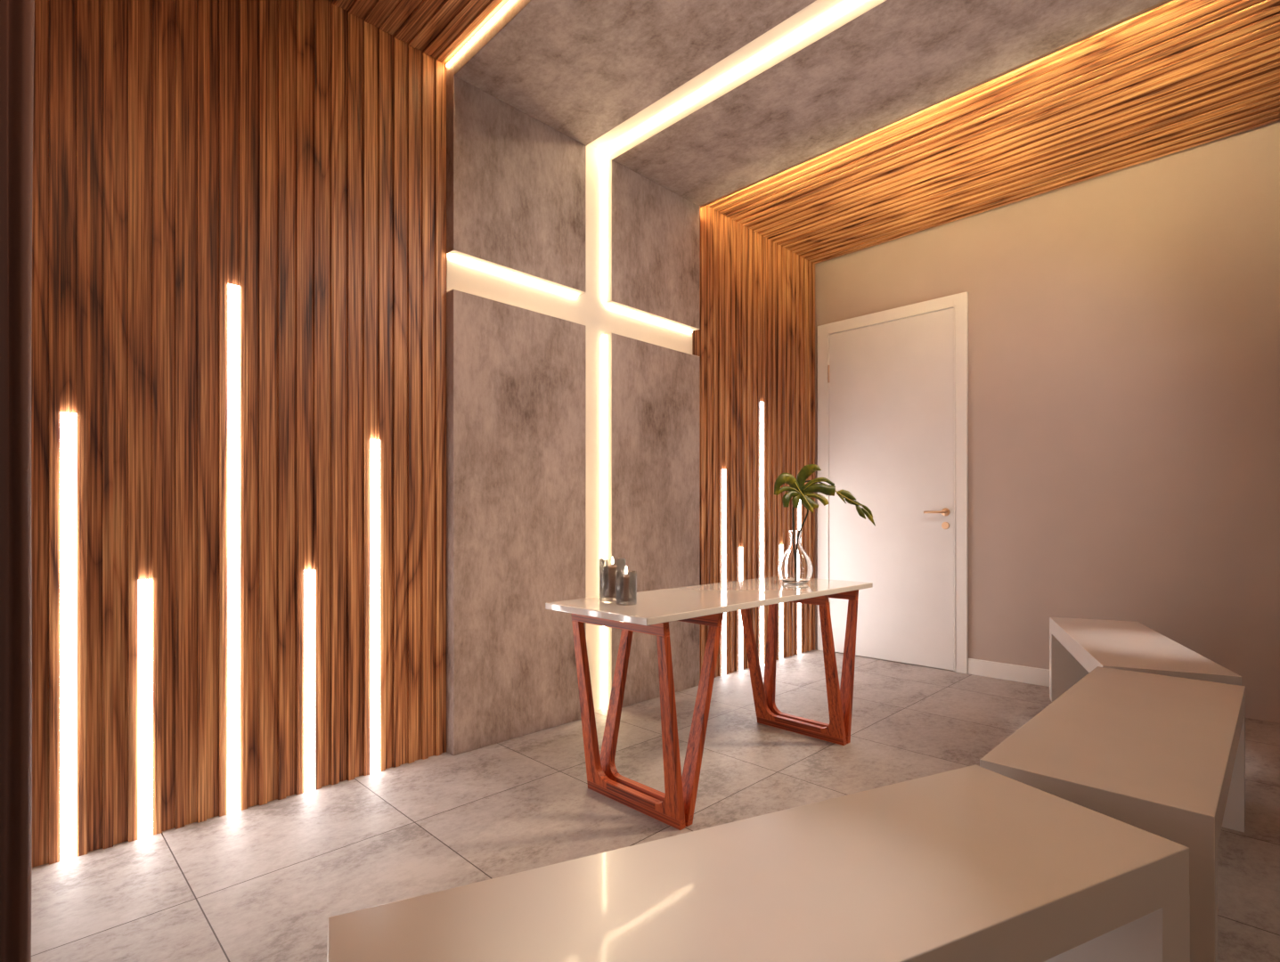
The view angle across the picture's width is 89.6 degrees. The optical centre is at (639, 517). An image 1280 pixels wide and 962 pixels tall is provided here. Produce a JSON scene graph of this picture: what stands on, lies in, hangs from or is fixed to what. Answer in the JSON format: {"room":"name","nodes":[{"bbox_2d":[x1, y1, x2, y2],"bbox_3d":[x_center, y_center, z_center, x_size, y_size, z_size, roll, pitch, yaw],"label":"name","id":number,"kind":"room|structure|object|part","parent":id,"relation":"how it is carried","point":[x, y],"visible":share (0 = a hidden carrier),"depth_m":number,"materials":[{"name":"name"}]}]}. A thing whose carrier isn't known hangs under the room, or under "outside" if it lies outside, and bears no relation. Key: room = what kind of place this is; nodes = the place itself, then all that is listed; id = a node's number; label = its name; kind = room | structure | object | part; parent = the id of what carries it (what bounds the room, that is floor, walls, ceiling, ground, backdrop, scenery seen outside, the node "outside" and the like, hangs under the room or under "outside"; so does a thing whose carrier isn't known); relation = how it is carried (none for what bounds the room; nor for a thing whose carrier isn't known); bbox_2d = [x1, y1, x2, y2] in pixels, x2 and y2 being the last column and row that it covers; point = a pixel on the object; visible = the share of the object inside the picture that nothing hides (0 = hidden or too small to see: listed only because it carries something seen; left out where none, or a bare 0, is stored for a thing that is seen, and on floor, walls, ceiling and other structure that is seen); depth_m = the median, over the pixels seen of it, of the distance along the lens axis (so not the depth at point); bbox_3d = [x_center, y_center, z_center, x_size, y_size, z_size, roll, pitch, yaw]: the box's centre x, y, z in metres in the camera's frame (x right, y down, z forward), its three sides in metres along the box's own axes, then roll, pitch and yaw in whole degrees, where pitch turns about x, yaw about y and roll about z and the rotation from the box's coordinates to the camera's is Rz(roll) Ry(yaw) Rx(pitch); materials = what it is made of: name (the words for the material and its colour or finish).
{"room":"house of worship","nodes":[
{"label":"house of worship","id":0,"kind":"room"},
{"bbox_2d":[0,0,34,961],"bbox_3d":[-1.257,-0.461,1.029,0.223,2.898,0.516,0,0,25],"label":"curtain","id":1,"kind":"object","parent":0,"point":[17,17],"visible":1,"depth_m":1.16,"materials":[{"name":"fabric"}]},
{"bbox_2d":[31,649,1279,961],"bbox_3d":[1.273,1.050,1.527,5.080,0.100,5.160,0,0,-45],"label":"floor","id":2,"kind":"structure","parent":0,"point":[264,883],"depth_m":2.10,"materials":[{"name":"tile"}]},
{"bbox_2d":[545,576,872,830],"bbox_3d":[0.370,0.650,2.628,1.492,0.700,0.503,0,0,-45],"label":"altar table","id":3,"kind":"object","parent":2,"relation":"on","point":[704,604],"visible":1,"depth_m":2.34,"materials":[{"name":"white paint"}]},
{"bbox_2d":[599,558,626,602],"bbox_3d":[-0.100,0.225,2.341,0.096,0.150,0.096,0,0,-45],"label":"glass","id":4,"kind":"object","parent":3,"relation":"on","point":[604,590],"visible":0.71,"depth_m":2.31,"materials":[{"name":"clear glass"}]},
{"bbox_2d":[608,556,617,597],"bbox_3d":[-0.100,0.214,2.341,0.068,0.146,0.068,0,0,-45],"label":"candle","id":5,"kind":"object","parent":4,"relation":"in","point":[612,569],"visible":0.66,"depth_m":2.31,"materials":[{"name":"brown wax"}]},
{"bbox_3d":[-0.078,0.347,2.177,0.033,0.049,0.456,0,0,-45],"label":"rail","id":6,"kind":"part","parent":3,"relation":"part of","materials":[{"name":"brown wood"}]},
{"bbox_2d":[615,570,636,605],"bbox_3d":[-0.047,0.242,2.232,0.073,0.114,0.073,0,0,-45],"label":"glass","id":7,"kind":"object","parent":3,"relation":"on","point":[619,575],"visible":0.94,"depth_m":2.21,"materials":[{"name":"clear glass"}]},
{"bbox_2d":[623,567,629,601],"bbox_3d":[-0.047,0.228,2.232,0.045,0.120,0.045,0,0,-45],"label":"candle","id":8,"kind":"object","parent":7,"relation":"in","point":[626,577],"visible":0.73,"depth_m":2.21,"materials":[{"name":"brown wax"}]},
{"bbox_3d":[-0.026,0.957,2.228,0.030,0.025,0.240,0,0,-45],"label":"rail","id":9,"kind":"part","parent":3,"relation":"part of","materials":[{"name":"brown wood"}]},
{"bbox_3d":[-0.024,0.985,2.231,0.030,0.030,0.456,0,0,-45],"label":"rail","id":10,"kind":"part","parent":3,"relation":"part of","materials":[{"name":"brown wood"}]},
{"bbox_3d":[0.009,0.957,2.263,0.033,0.025,0.240,0,0,-45],"label":"rail","id":11,"kind":"part","parent":3,"relation":"part of","materials":[{"name":"brown wood"}]},
{"bbox_3d":[0.004,0.985,2.258,0.034,0.030,0.456,0,0,-45],"label":"rail","id":12,"kind":"part","parent":3,"relation":"part of","materials":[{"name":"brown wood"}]},
{"bbox_3d":[0.115,0.347,2.370,0.039,0.049,0.456,0,0,-45],"label":"rail","id":13,"kind":"part","parent":3,"relation":"part of","materials":[{"name":"brown wood"}]},
{"bbox_2d":[778,529,812,584],"bbox_3d":[0.710,0.177,2.944,0.153,0.244,0.153,0,0,-45],"label":"glass vase","id":14,"kind":"object","parent":3,"relation":"on","point":[794,566],"visible":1,"depth_m":2.90,"materials":[{"name":"clear glass"}]},
{"bbox_2d":[774,464,835,529],"bbox_3d":[0.747,0.023,2.941,0.279,0.535,0.073,0,0,-1],"label":"monstera leaf","id":15,"kind":"object","parent":14,"relation":"in","point":[796,489],"visible":0.98,"depth_m":2.93,"materials":[{"name":"green plant"}]},
{"bbox_3d":[0.742,0.090,2.953,0.068,0.400,0.030,0,0,-24],"label":"stem","id":16,"kind":"part","parent":15,"relation":"part of","materials":[{"name":"green plant"}]},
{"bbox_2d":[792,480,875,529],"bbox_3d":[0.884,0.057,2.967,0.376,0.466,0.068,0,0,0],"label":"monstera leaf","id":17,"kind":"object","parent":14,"relation":"in","point":[843,494],"visible":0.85,"depth_m":2.94,"materials":[{"name":"green plant"}]},
{"bbox_3d":[0.788,0.057,2.976,0.192,0.466,0.059,0,0,-8],"label":"stem","id":18,"kind":"part","parent":17,"relation":"part of","materials":[{"name":"green plant"}]},
{"bbox_3d":[0.986,-0.046,2.944,0.172,0.167,0.023,0,0,1],"label":"blade","id":19,"kind":"part","parent":17,"relation":"part of","materials":[{"name":"green plant"}]},
{"bbox_3d":[0.735,0.957,2.990,0.033,0.025,0.240,0,0,-45],"label":"rail","id":20,"kind":"part","parent":3,"relation":"part of","materials":[{"name":"brown wood"}]},
{"bbox_3d":[0.740,0.985,2.995,0.034,0.030,0.456,0,0,-45],"label":"rail","id":21,"kind":"part","parent":3,"relation":"part of","materials":[{"name":"brown wood"}]},
{"bbox_3d":[0.770,0.957,3.024,0.030,0.025,0.240,0,0,-45],"label":"rail","id":22,"kind":"part","parent":3,"relation":"part of","materials":[{"name":"brown wood"}]},
{"bbox_3d":[0.628,0.347,2.883,0.039,0.049,0.456,0,0,-45],"label":"rail","id":23,"kind":"part","parent":3,"relation":"part of","materials":[{"name":"brown wood"}]},
{"bbox_3d":[0.821,0.347,3.076,0.033,0.049,0.456,0,0,-45],"label":"rail","id":24,"kind":"part","parent":3,"relation":"part of","materials":[{"name":"brown wood"}]},
{"bbox_3d":[0.767,0.985,3.022,0.030,0.030,0.456,0,0,-45],"label":"rail","id":25,"kind":"part","parent":3,"relation":"part of","materials":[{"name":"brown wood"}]},
{"bbox_2d":[326,765,1190,961],"bbox_3d":[0.243,0.775,0.982,1.300,0.450,0.400,0,0,-25],"label":"bench","id":26,"kind":"object","parent":2,"relation":"on","point":[974,863],"visible":1,"depth_m":0.97,"materials":[{"name":"white paint"}]},
{"bbox_3d":[0.796,0.815,1.240,0.080,0.370,0.400,0,0,-25],"label":"leg","id":27,"kind":"part","parent":26,"relation":"part of","materials":[{"name":"white paint"}]},
{"bbox_2d":[979,666,1245,961],"bbox_3d":[1.375,0.775,1.787,1.300,0.450,0.400,0,0,-45],"label":"bench","id":28,"kind":"object","parent":2,"relation":"on","point":[1163,756],"visible":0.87,"depth_m":1.51,"materials":[{"name":"white paint"}]},
{"bbox_3d":[1.375,0.590,1.787,1.300,0.080,0.400,0,0,-45],"label":"seat","id":29,"kind":"part","parent":28,"relation":"part of","materials":[{"name":"white paint"}]},
{"bbox_3d":[0.944,0.815,1.355,0.080,0.370,0.400,0,0,-45],"label":"leg","id":30,"kind":"part","parent":28,"relation":"part of","materials":[{"name":"white paint"}]},
{"bbox_3d":[1.807,0.815,2.218,0.080,0.370,0.400,0,0,-45],"label":"leg","id":31,"kind":"part","parent":28,"relation":"part of","materials":[{"name":"white paint"}]},
{"bbox_2d":[1049,617,1241,701],"bbox_3d":[2.179,0.775,2.907,0.400,0.450,1.300,0,0,25],"label":"bench","id":32,"kind":"object","parent":2,"relation":"on","point":[1077,646],"visible":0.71,"depth_m":2.84,"materials":[{"name":"white paint"}]},
{"bbox_3d":[2.437,0.815,3.459,0.400,0.370,0.080,0,0,25],"label":"leg","id":33,"kind":"part","parent":32,"relation":"part of","materials":[{"name":"white paint"}]},
{"bbox_2d":[815,120,1279,723],"bbox_3d":[3.074,-0.550,3.261,0.120,3.100,4.865,0,0,-45],"label":"wall","id":34,"kind":"structure","parent":0,"point":[1124,324],"depth_m":3.58,"materials":[{"name":"beige paint"}]},
{"bbox_2d":[817,291,968,673],"bbox_3d":[1.707,-0.225,4.491,0.073,2.450,1.061,0,0,-45],"label":"door","id":35,"kind":"structure","parent":34,"relation":"in","point":[892,384],"depth_m":4.44,"materials":[{"name":"white paint"}]},
{"bbox_3d":[1.949,-0.037,4.237,0.055,0.052,0.148,0,0,-45],"label":"lever handle","id":36,"kind":"part","parent":35,"relation":"part of","materials":[{"name":"gold metal"}]},
{"bbox_3d":[1.999,0.051,4.219,0.010,0.048,0.048,0,0,-45],"label":"lock plate","id":37,"kind":"part","parent":35,"relation":"part of","materials":[{"name":"gold metal"}]},
{"bbox_2d":[967,658,1049,686],"bbox_3d":[2.435,0.950,3.804,0.016,0.100,0.937,0,0,-45],"label":"baseboard","id":38,"kind":"structure","parent":34,"relation":"attached to","point":[1008,672],"depth_m":3.96,"materials":[{"name":"white paint"}]},
{"bbox_3d":[1.306,-2.035,1.494,4.880,0.130,4.865,0,0,-45],"label":"ceiling","id":39,"kind":"structure","parent":0,"visible":0},
{"bbox_2d":[327,0,509,64],"bbox_3d":[0.237,-1.946,0.400,1.821,0.046,4.831,0,0,-45],"label":"ceiling panel","id":40,"kind":"object","parent":39,"relation":"attached to","point":[441,28],"visible":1,"depth_m":2.49,"materials":[{"name":"brown wood"}]},
{"bbox_2d":[453,0,816,145],"bbox_3d":[1.159,-1.912,1.278,0.724,0.112,4.768,0,0,-45],"label":"ceiling","id":41,"kind":"structure","parent":39,"relation":"attached to","point":[581,69],"depth_m":2.56,"materials":[{"name":"grey concrete"}]},
{"bbox_2d":[445,0,514,66],"bbox_3d":[0.881,-1.918,1.035,0.007,0.007,4.817,0,0,-45],"label":"recessed light","id":42,"kind":"object","parent":41,"relation":"in","point":[509,2],"visible":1,"depth_m":2.54,"materials":[{"name":"white plastic"}]},
{"bbox_2d":[586,0,886,159],"bbox_3d":[1.457,-1.913,1.616,0.177,0.111,4.825,0,0,-45],"label":"ceiling light strip","id":43,"kind":"object","parent":39,"relation":"attached to","point":[820,18],"visible":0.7,"depth_m":2.73,"materials":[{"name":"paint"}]},
{"bbox_2d":[611,0,1165,206],"bbox_3d":[1.791,-1.912,1.909,0.710,0.112,4.768,0,0,-45],"label":"ceiling","id":44,"kind":"structure","parent":39,"relation":"attached to","point":[897,59],"depth_m":2.75,"materials":[{"name":"grey concrete"}]},
{"bbox_2d":[699,0,1174,208],"bbox_3d":[2.031,-1.865,2.185,0.020,0.017,4.817,0,0,-45],"label":"recessed light","id":45,"kind":"object","parent":44,"relation":"in","point":[1166,1],"visible":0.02,"depth_m":2.80,"materials":[{"name":"metal"}]},
{"bbox_2d":[707,0,1279,263],"bbox_3d":[2.531,-1.946,2.695,1.448,0.046,4.831,0,0,-45],"label":"ceiling panel","id":46,"kind":"object","parent":39,"relation":"attached to","point":[1176,76],"visible":0.94,"depth_m":3.21,"materials":[{"name":"brown wood"}]},
{"bbox_3d":[-0.461,-0.550,3.261,5.080,3.100,0.135,0,0,-45],"label":"wall","id":47,"kind":"structure","parent":0,"visible":0},
{"bbox_2d":[31,0,446,869],"bbox_3d":[-1.477,-0.467,2.114,1.821,2.934,0.051,0,0,-45],"label":"wall panel","id":48,"kind":"object","parent":47,"relation":"attached to","point":[291,154],"depth_m":2.17,"materials":[{"name":"brown wood"}]},
{"bbox_3d":[-1.676,0.346,1.891,0.035,1.307,0.017,0,0,-45],"label":"light strip","id":49,"kind":"part","parent":48,"relation":"part of","materials":[{"name":"white plastic"}]},
{"bbox_3d":[-1.549,0.597,2.018,0.035,0.806,0.017,0,0,-45],"label":"light strip","id":50,"kind":"part","parent":48,"relation":"part of","materials":[{"name":"white plastic"}]},
{"bbox_3d":[-1.379,0.106,2.188,0.035,1.788,0.017,0,0,-45],"label":"light strip","id":51,"kind":"part","parent":48,"relation":"part of","materials":[{"name":"white plastic"}]},
{"bbox_3d":[-1.210,0.596,2.357,0.035,0.809,0.017,0,0,-45],"label":"light strip","id":52,"kind":"part","parent":48,"relation":"part of","materials":[{"name":"white plastic"}]},
{"bbox_3d":[-1.040,0.347,2.527,0.035,1.306,0.017,0,0,-45],"label":"light strip","id":53,"kind":"part","parent":48,"relation":"part of","materials":[{"name":"white plastic"}]},
{"bbox_2d":[446,61,699,755],"bbox_3d":[-0.238,-0.460,3.301,1.611,2.920,0.070,0,0,-45],"label":"wall","id":54,"kind":"structure","parent":47,"relation":"attached to","point":[516,376],"depth_m":3.03,"materials":[{"name":"grey concrete"}]},
{"bbox_2d":[446,144,699,710],"bbox_3d":[-0.239,-0.460,3.302,1.611,2.920,0.069,0,0,-45],"label":"cross","id":55,"kind":"object","parent":47,"relation":"attached to","point":[594,308],"visible":0.78,"depth_m":3.34,"materials":[{"name":"paint"}]},
{"bbox_3d":[-0.572,-1.043,3.008,0.724,0.166,0.013,0,0,-45],"label":"arm","id":56,"kind":"part","parent":55,"relation":"part of","materials":[{"name":"paint"}]},
{"bbox_3d":[0.060,-1.043,3.640,0.710,0.166,0.013,0,0,-45],"label":"arm","id":57,"kind":"part","parent":55,"relation":"part of","materials":[{"name":"paint"}]},
{"bbox_2d":[692,205,815,678],"bbox_3d":[0.817,-0.467,4.409,1.448,2.934,0.051,0,0,-45],"label":"wall panel","id":58,"kind":"object","parent":47,"relation":"attached to","point":[754,343],"depth_m":4.32,"materials":[{"name":"brown wood"}]},
{"bbox_3d":[0.530,0.346,4.097,0.035,1.307,0.017,0,0,-45],"label":"light strip","id":59,"kind":"part","parent":58,"relation":"part of","materials":[{"name":"white plastic"}]},
{"bbox_3d":[0.657,0.597,4.224,0.035,0.806,0.017,0,0,-45],"label":"light strip","id":60,"kind":"part","parent":58,"relation":"part of","materials":[{"name":"white plastic"}]},
{"bbox_3d":[0.827,0.106,4.394,0.035,1.788,0.017,0,0,-45],"label":"light strip","id":61,"kind":"part","parent":58,"relation":"part of","materials":[{"name":"white plastic"}]},
{"bbox_3d":[0.996,0.596,4.564,0.035,0.809,0.017,0,0,-45],"label":"light strip","id":62,"kind":"part","parent":58,"relation":"part of","materials":[{"name":"white plastic"}]},
{"bbox_3d":[1.166,0.347,4.733,0.035,1.306,0.017,0,0,-45],"label":"light strip","id":63,"kind":"part","parent":58,"relation":"part of","materials":[{"name":"white plastic"}]}
]}

